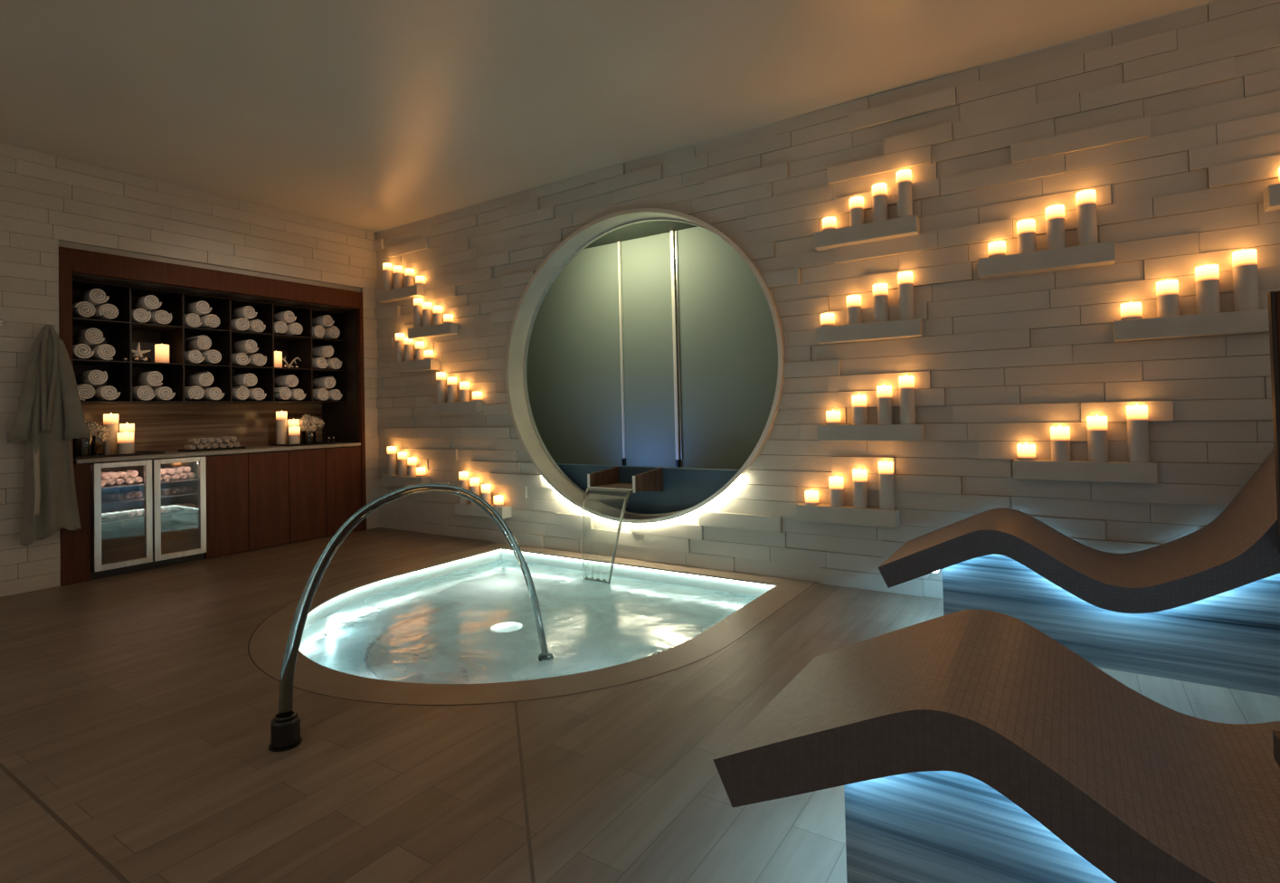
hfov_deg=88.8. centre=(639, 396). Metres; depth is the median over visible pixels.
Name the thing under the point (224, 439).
towel
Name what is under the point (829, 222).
pillar candle
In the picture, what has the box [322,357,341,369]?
rolled towel
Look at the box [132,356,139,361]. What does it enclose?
ball
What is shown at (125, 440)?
pillar candle
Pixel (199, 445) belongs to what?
towel
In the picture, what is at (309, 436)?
glass vase
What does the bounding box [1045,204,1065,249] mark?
pillar candle
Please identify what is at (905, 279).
pillar candle
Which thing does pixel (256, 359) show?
rolled towel
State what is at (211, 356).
rolled towel
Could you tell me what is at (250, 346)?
rolled towel
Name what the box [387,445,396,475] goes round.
pillar candle
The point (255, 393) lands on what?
rolled towel
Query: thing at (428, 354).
pillar candle
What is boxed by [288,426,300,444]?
pillar candle
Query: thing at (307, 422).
flower bouquet
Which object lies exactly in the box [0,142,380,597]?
wall
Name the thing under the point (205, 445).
towel
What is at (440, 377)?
pillar candle
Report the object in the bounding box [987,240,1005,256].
pillar candle
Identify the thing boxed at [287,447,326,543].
base cabinet
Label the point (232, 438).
towel
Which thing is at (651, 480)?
spout
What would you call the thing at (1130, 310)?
pillar candle
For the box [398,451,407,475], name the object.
pillar candle
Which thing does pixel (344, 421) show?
surround
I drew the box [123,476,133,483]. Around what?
towel
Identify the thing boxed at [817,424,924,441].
ledge
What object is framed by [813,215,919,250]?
ledge
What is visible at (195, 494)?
wire shelf
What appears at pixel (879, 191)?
pillar candle
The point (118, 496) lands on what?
towel
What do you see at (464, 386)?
pillar candle
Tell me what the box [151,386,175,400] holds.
rolled towel
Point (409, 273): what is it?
pillar candle
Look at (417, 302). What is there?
pillar candle
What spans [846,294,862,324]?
pillar candle
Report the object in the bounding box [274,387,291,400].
rolled towel
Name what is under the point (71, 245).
wall
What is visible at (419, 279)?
pillar candle
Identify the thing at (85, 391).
rolled towel
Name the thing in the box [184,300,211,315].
rolled towel
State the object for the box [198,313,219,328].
rolled towel
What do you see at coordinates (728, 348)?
wall
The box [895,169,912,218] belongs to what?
pillar candle
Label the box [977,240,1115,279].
ledge
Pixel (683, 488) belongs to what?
wall
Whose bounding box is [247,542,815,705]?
tub rim
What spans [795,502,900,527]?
ledge
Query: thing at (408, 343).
pillar candle
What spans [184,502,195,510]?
towel
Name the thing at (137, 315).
rolled towel
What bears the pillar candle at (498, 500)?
on the ledge at (467, 509)
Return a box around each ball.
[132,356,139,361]
[140,356,147,361]
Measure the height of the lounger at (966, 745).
1.078 m
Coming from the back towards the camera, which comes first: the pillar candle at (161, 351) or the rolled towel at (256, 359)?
the rolled towel at (256, 359)
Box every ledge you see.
[377,284,424,303]
[381,474,430,486]
[389,359,440,372]
[407,322,459,339]
[430,401,483,413]
[454,502,511,518]
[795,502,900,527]
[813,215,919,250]
[815,318,923,344]
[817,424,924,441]
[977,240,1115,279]
[1013,459,1157,483]
[1112,309,1269,341]
[1262,183,1279,211]
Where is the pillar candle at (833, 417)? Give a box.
[825,409,841,425]
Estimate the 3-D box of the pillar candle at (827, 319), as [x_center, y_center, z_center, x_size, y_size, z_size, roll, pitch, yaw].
[1.201,-0.492,4.185,0.087,0.098,0.087,-2,-1,33]
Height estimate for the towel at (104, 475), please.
0.052 m
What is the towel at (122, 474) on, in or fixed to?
on the towel at (128, 480)
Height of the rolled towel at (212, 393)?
0.116 m
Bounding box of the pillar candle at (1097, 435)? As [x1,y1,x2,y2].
[1086,414,1109,462]
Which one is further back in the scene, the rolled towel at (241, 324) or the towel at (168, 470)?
the rolled towel at (241, 324)
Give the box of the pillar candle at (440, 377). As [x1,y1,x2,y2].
[436,371,445,402]
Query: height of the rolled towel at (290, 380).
0.119 m
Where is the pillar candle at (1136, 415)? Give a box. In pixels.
[1126,403,1149,463]
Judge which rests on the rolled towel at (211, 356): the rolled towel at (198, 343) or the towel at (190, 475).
the rolled towel at (198, 343)
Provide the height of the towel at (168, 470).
0.048 m
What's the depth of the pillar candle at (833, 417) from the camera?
4.12 m
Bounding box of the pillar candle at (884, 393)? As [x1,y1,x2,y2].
[876,384,892,424]
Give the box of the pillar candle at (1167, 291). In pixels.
[1156,279,1179,317]
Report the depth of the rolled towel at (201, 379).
5.73 m
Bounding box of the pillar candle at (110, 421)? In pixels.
[103,413,118,455]
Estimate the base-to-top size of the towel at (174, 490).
0.050 m
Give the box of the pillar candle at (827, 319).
[820,312,834,327]
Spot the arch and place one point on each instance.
(292, 647)
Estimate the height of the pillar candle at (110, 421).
0.335 m
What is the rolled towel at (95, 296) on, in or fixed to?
on the rolled towel at (105, 311)
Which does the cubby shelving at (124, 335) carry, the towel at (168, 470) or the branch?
the branch
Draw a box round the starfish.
[132,342,150,358]
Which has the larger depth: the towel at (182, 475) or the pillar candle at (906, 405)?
the towel at (182, 475)
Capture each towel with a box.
[72,301,95,318]
[72,343,94,359]
[74,327,104,345]
[76,384,94,401]
[77,369,107,385]
[78,288,109,305]
[88,343,115,360]
[89,303,118,320]
[91,385,120,400]
[101,472,110,479]
[101,479,105,486]
[101,494,105,501]
[101,513,106,521]
[103,493,114,500]
[103,512,115,519]
[104,478,114,484]
[107,472,119,478]
[113,477,123,484]
[113,493,123,500]
[113,511,123,518]
[117,471,129,477]
[122,491,133,498]
[122,509,133,517]
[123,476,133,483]
[126,470,138,476]
[130,490,142,497]
[131,308,151,322]
[131,476,142,483]
[131,508,142,515]
[132,294,161,311]
[132,385,155,401]
[135,370,162,387]
[145,310,172,324]
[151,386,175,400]
[160,468,166,474]
[161,474,170,481]
[161,488,170,494]
[161,505,170,512]
[164,467,175,474]
[168,473,180,479]
[168,504,180,511]
[169,486,180,493]
[171,466,183,473]
[175,485,187,493]
[176,503,187,510]
[177,473,187,478]
[180,466,190,473]
[183,444,196,449]
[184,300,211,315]
[184,312,202,327]
[184,350,204,363]
[184,385,204,399]
[184,485,195,492]
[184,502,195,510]
[185,335,211,350]
[185,472,194,478]
[187,371,213,387]
[188,437,199,444]
[193,443,203,449]
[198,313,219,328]
[199,350,221,364]
[199,387,224,400]
[199,437,207,443]
[201,443,210,448]
[206,437,214,443]
[209,443,218,448]
[212,437,222,443]
[217,443,226,447]
[220,436,229,442]
[222,442,233,447]
[227,436,237,441]
[231,305,257,319]
[231,317,249,331]
[231,352,250,365]
[231,373,257,387]
[231,441,240,446]
[232,339,258,353]
[232,385,249,400]
[244,319,265,332]
[244,353,266,366]
[244,388,266,400]
[273,310,296,323]
[274,321,287,333]
[274,374,298,387]
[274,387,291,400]
[279,322,303,335]
[284,388,306,400]
[312,314,334,327]
[312,325,324,338]
[312,345,333,358]
[312,357,328,369]
[312,376,335,388]
[312,388,329,400]
[322,325,340,339]
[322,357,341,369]
[325,388,342,400]
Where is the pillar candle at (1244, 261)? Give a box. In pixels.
[1232,248,1259,311]
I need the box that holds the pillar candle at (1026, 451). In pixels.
[1016,442,1035,460]
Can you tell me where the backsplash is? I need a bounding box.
[75,403,322,455]
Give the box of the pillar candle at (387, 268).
[382,262,392,291]
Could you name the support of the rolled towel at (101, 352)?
on the cubby shelving at (124, 335)
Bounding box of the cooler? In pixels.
[73,455,206,579]
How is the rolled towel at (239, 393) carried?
on the cubby shelving at (124, 335)
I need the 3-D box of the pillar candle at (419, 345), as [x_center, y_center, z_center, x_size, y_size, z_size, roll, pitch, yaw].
[-2.153,-0.451,6.389,0.087,0.193,0.087,-2,-1,33]
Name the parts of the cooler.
door, glass, kick plate, door, glass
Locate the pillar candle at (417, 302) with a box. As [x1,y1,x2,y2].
[413,298,422,327]
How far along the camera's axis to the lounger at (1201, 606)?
2.78 m
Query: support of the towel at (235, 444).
on the serving tray at (239, 447)
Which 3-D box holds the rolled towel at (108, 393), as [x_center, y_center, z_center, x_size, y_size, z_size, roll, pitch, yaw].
[-4.250,-0.026,5.192,0.230,0.116,0.130,-2,-1,33]
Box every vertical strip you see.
[617,241,625,465]
[670,230,682,467]
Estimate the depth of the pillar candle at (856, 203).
4.05 m
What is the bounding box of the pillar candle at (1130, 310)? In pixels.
[1120,302,1142,320]
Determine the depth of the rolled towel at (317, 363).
6.59 m
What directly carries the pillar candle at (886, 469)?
on the ledge at (870, 516)
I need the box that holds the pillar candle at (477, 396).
[472,390,482,401]
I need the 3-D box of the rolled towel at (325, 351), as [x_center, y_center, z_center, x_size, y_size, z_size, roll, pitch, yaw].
[-3.273,-0.463,6.728,0.230,0.126,0.126,-2,-1,33]
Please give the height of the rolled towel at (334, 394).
0.116 m
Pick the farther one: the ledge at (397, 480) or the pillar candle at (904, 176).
the ledge at (397, 480)
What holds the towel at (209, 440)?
on the towel at (205, 445)
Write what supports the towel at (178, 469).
on the towel at (182, 475)
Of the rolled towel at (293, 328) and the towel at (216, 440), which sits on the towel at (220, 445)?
the towel at (216, 440)
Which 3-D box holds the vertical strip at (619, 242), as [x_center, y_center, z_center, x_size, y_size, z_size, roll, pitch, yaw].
[-0.174,-0.373,6.208,0.024,2.215,0.035,-2,-1,33]
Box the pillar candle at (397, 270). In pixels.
[393,265,402,289]
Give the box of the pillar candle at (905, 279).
[897,271,914,320]
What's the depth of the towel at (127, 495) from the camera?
5.12 m
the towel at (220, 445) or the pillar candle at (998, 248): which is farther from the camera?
the towel at (220, 445)
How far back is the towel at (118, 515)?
5.06 m
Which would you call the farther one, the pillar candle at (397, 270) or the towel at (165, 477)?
the pillar candle at (397, 270)
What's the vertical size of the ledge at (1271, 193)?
0.100 m
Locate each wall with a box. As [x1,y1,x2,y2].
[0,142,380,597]
[0,240,379,458]
[373,0,1279,598]
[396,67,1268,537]
[526,226,777,469]
[556,463,739,513]
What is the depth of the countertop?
5.54 m
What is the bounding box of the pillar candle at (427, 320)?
[422,302,432,326]
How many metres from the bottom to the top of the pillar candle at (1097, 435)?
0.246 m
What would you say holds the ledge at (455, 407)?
attached to the wall at (1173, 127)
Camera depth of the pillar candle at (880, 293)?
3.97 m
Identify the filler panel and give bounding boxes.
[73,463,91,583]
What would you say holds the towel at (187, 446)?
on the serving tray at (239, 447)
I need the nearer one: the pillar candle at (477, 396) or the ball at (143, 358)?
the ball at (143, 358)
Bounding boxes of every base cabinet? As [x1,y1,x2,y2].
[204,453,248,559]
[246,450,289,550]
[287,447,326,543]
[324,445,362,536]
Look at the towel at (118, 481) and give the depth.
5.06 m
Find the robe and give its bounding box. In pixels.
[7,324,90,545]
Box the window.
[505,208,784,524]
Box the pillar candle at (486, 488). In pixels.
[481,483,491,504]
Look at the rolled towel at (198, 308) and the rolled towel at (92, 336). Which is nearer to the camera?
the rolled towel at (92, 336)
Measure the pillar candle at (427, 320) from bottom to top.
0.246 m
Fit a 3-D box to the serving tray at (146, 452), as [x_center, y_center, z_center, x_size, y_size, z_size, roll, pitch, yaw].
[-4.158,0.457,5.157,0.360,0.018,0.570,-2,-1,33]
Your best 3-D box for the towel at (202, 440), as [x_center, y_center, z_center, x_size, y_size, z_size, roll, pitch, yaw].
[-3.824,0.381,5.697,0.120,0.050,0.051,-2,-1,33]
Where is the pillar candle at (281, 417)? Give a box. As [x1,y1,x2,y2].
[275,410,287,444]
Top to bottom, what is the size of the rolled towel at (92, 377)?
0.118 m
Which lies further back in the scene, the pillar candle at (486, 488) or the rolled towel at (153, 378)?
the pillar candle at (486, 488)
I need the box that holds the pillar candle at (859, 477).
[852,468,868,508]
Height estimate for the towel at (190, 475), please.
0.052 m
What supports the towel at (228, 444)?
on the serving tray at (239, 447)
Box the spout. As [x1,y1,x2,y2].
[587,465,663,493]
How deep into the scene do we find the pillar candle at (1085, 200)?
3.40 m
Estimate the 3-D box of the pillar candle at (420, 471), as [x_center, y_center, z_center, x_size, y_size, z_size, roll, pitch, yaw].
[-2.137,0.731,6.373,0.087,0.098,0.087,-2,-1,33]
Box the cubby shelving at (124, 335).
[72,278,346,404]
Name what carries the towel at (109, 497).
on the cooler
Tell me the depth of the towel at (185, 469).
5.45 m
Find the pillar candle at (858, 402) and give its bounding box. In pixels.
[851,393,867,424]
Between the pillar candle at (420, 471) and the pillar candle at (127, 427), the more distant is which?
the pillar candle at (420, 471)
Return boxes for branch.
[282,356,301,368]
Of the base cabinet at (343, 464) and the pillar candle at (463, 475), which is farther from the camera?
the base cabinet at (343, 464)
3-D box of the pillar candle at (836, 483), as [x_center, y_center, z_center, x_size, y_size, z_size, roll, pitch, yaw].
[1.247,0.596,4.149,0.087,0.193,0.087,-2,-1,33]
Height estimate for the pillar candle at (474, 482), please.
0.246 m
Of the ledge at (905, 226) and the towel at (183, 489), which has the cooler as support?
the towel at (183, 489)
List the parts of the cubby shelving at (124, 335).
shelf, shelf, shelf, shelf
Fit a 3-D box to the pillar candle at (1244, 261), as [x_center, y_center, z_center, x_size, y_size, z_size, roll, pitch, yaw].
[2.865,-0.551,3.092,0.087,0.298,0.087,-2,-1,33]
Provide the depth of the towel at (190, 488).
5.47 m
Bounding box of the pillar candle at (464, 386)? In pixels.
[459,380,469,401]
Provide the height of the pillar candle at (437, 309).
0.193 m
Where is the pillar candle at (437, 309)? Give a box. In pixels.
[433,305,442,324]
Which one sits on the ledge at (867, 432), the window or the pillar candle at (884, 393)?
the pillar candle at (884, 393)
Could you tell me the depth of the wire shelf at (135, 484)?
5.22 m
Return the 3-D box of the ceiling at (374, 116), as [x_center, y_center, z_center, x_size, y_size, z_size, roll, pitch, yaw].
[-1.345,-1.894,2.824,8.350,0.100,5.200,-2,-1,33]
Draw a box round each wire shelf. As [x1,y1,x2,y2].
[101,478,198,488]
[101,492,198,503]
[101,509,198,523]
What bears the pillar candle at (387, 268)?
on the ledge at (412, 291)
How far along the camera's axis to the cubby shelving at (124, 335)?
5.75 m
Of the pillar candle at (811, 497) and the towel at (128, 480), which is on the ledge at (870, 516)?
the pillar candle at (811, 497)
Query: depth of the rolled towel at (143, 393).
5.33 m
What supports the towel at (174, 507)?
on the cooler
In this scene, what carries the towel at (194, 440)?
on the towel at (199, 445)
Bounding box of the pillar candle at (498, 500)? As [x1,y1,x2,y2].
[493,495,503,506]
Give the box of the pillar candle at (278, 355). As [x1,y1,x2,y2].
[274,350,282,367]
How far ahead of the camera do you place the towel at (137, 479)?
5.16 m
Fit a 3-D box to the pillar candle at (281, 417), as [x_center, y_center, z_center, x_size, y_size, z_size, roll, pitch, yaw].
[-3.489,0.302,6.366,0.096,0.335,0.096,-2,-1,33]
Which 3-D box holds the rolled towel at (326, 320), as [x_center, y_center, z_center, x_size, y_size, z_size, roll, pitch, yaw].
[-3.269,-0.774,6.731,0.230,0.116,0.130,-2,-1,33]
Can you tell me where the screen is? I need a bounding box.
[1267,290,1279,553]
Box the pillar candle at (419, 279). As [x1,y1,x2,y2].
[415,275,425,285]
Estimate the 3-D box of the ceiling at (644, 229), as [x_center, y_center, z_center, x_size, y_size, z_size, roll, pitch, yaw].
[-0.054,-1.512,5.722,4.800,0.035,0.715,-2,-1,33]
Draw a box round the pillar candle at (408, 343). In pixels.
[404,337,413,360]
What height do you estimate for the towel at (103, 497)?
0.051 m
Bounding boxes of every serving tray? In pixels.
[73,450,164,458]
[178,445,246,451]
[270,441,333,445]
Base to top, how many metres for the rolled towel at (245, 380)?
0.118 m
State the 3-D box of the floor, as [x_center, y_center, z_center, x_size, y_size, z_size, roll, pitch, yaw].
[-1.264,1.239,2.766,8.350,0.001,5.220,-2,-1,33]
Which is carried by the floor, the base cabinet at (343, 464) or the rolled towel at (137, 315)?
the base cabinet at (343, 464)
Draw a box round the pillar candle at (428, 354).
[423,350,433,359]
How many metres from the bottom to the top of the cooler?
0.861 m
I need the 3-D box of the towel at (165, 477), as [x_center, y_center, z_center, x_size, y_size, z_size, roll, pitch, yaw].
[-3.899,0.663,5.357,0.120,0.052,0.047,-2,-1,33]
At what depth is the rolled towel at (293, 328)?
6.39 m
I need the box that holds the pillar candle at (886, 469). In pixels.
[878,460,894,510]
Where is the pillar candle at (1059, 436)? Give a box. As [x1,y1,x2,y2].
[1050,424,1071,461]
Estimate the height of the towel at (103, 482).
0.051 m
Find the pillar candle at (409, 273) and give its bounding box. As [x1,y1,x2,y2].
[404,268,414,286]
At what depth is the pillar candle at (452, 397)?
6.09 m
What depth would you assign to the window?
5.47 m
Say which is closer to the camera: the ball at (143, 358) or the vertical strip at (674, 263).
the ball at (143, 358)
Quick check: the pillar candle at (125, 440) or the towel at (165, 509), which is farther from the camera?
the towel at (165, 509)
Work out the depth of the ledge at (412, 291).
6.49 m
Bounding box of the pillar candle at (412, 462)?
[407,456,417,476]
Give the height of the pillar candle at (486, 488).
0.193 m
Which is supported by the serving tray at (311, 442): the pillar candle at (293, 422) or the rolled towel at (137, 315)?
the pillar candle at (293, 422)
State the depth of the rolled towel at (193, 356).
5.64 m
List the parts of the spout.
panel, panel, panel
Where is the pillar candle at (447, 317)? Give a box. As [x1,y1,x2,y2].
[443,313,453,323]
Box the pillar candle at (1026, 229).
[1016,218,1036,253]
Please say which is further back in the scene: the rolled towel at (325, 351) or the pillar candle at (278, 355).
the rolled towel at (325, 351)
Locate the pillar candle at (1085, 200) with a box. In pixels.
[1075,189,1097,246]
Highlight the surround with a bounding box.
[57,246,366,586]
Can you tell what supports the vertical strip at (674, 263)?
attached to the wall at (728, 348)
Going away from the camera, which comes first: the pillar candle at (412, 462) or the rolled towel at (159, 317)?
the rolled towel at (159, 317)
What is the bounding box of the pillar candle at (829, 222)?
[822,216,836,230]
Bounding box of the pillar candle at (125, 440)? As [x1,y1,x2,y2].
[117,432,133,454]
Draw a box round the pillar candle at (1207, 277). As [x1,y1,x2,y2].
[1194,264,1220,314]
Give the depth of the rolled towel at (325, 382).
6.67 m
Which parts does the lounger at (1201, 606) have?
seat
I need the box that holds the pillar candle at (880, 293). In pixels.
[872,283,889,322]
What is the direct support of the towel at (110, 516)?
on the cooler
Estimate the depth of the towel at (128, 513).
5.12 m
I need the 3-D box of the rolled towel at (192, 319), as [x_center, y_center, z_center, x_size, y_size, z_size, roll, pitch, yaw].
[-3.949,-0.658,5.716,0.230,0.123,0.130,-2,-1,33]
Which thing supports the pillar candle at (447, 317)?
on the ledge at (447, 328)
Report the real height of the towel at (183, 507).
0.048 m
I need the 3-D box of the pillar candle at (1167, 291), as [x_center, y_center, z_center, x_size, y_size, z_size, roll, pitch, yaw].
[2.624,-0.489,3.250,0.087,0.193,0.087,-2,-1,33]
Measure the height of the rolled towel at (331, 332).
0.130 m
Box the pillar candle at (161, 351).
[154,344,169,362]
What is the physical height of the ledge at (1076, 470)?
0.100 m
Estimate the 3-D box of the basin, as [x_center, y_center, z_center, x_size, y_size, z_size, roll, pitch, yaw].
[-0.776,1.479,3.959,2.556,0.428,2.366,-2,-1,33]
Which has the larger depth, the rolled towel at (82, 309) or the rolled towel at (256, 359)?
the rolled towel at (256, 359)
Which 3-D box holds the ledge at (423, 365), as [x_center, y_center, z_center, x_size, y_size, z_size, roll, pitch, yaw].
[-2.210,-0.302,6.452,0.620,0.100,0.152,-2,-1,33]
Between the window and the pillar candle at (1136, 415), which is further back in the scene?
the window
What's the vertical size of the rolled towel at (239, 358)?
0.116 m
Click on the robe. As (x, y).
(50, 414)
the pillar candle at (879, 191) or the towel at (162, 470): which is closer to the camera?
the pillar candle at (879, 191)
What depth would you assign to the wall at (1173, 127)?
3.81 m
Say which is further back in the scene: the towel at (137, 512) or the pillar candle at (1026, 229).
the towel at (137, 512)
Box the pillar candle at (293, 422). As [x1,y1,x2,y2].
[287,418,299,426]
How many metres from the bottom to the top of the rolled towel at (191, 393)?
0.119 m
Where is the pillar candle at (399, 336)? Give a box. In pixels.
[395,332,404,361]
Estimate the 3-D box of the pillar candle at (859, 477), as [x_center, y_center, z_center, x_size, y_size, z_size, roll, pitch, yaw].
[1.370,0.565,4.069,0.087,0.246,0.087,-2,-1,33]
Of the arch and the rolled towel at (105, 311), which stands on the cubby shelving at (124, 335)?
the rolled towel at (105, 311)
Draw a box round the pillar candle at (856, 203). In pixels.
[849,196,864,226]
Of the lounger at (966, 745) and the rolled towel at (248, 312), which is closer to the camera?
the lounger at (966, 745)
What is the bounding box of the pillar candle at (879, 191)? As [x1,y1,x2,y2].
[872,182,888,222]
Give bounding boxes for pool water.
[299,559,758,683]
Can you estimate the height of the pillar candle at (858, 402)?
0.193 m
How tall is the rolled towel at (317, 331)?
0.128 m
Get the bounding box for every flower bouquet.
[75,418,110,443]
[299,414,324,432]
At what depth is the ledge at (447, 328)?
6.20 m
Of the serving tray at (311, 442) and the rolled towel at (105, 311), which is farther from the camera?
the serving tray at (311, 442)
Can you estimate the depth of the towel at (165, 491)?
5.33 m
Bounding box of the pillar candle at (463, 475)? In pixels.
[458,471,469,503]
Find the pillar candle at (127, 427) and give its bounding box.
[119,422,134,453]
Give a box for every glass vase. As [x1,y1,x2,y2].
[73,436,95,456]
[302,430,315,443]
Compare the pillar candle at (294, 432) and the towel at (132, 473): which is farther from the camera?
the pillar candle at (294, 432)
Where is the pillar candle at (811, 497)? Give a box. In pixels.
[805,489,818,505]
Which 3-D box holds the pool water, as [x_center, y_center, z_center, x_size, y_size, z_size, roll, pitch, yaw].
[-0.779,1.358,3.961,2.552,0.001,2.362,-2,-1,33]
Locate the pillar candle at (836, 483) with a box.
[828,475,843,506]
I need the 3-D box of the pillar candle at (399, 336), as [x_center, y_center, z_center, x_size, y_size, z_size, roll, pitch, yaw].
[-2.407,-0.494,6.557,0.087,0.298,0.087,-2,-1,33]
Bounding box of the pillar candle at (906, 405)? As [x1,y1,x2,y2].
[898,375,915,424]
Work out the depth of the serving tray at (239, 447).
5.69 m
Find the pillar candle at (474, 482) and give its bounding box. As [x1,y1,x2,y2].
[469,476,479,504]
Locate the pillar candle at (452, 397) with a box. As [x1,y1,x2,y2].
[446,377,457,402]
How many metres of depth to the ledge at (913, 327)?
3.99 m
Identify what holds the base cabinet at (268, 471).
on the floor
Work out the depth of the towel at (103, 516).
4.97 m
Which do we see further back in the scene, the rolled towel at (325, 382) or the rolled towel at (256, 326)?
the rolled towel at (325, 382)
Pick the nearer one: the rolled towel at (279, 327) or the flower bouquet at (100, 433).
the flower bouquet at (100, 433)
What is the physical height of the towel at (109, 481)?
0.048 m
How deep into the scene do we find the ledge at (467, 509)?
5.86 m
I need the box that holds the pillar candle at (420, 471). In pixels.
[416,467,425,476]
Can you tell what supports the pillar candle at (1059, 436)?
on the ledge at (1076, 470)
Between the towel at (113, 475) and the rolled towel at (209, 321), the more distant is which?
the rolled towel at (209, 321)
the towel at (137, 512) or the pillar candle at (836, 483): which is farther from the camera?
the towel at (137, 512)
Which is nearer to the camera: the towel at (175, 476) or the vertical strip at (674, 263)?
the towel at (175, 476)
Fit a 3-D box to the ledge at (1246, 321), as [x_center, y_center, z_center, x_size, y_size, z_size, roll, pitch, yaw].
[2.713,-0.346,3.217,0.620,0.100,0.152,-2,-1,33]
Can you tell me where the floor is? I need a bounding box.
[0,527,1279,882]
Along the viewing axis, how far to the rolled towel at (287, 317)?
6.34 m
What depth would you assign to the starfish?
5.38 m
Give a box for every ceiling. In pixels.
[0,0,1218,232]
[584,220,696,248]
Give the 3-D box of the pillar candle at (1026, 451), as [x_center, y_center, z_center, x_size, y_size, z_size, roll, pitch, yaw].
[2.116,0.297,3.579,0.087,0.098,0.087,-2,-1,33]
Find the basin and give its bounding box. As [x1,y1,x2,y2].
[303,549,774,630]
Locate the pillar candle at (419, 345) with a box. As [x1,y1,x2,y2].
[415,341,424,360]
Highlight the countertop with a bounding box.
[73,442,360,464]
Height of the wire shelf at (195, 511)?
0.006 m
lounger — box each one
[712,609,1279,882]
[877,447,1279,696]
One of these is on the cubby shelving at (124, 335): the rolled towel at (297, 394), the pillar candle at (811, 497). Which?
the rolled towel at (297, 394)
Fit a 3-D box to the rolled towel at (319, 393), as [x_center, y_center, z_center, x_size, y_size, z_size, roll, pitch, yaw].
[-3.289,-0.020,6.655,0.230,0.127,0.123,-2,-1,33]
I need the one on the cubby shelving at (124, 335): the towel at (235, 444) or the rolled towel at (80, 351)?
the rolled towel at (80, 351)
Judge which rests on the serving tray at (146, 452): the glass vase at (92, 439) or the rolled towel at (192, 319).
the glass vase at (92, 439)
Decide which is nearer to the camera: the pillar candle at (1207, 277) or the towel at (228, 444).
the pillar candle at (1207, 277)
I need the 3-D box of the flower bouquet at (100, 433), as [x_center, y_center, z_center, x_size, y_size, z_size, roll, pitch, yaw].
[-4.303,0.267,5.048,0.230,0.204,0.345,-2,-1,33]
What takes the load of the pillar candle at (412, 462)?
on the ledge at (397, 480)
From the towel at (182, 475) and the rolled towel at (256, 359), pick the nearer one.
the towel at (182, 475)
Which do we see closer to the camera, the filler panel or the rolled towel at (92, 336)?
the filler panel
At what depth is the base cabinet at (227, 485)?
5.58 m
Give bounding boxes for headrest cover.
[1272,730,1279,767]
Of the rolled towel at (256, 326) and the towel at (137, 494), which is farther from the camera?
the rolled towel at (256, 326)
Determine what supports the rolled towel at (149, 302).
on the rolled towel at (159, 317)
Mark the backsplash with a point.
(158, 427)
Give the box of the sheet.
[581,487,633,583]
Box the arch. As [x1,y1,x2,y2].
[278,483,548,717]
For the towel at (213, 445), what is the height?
0.052 m

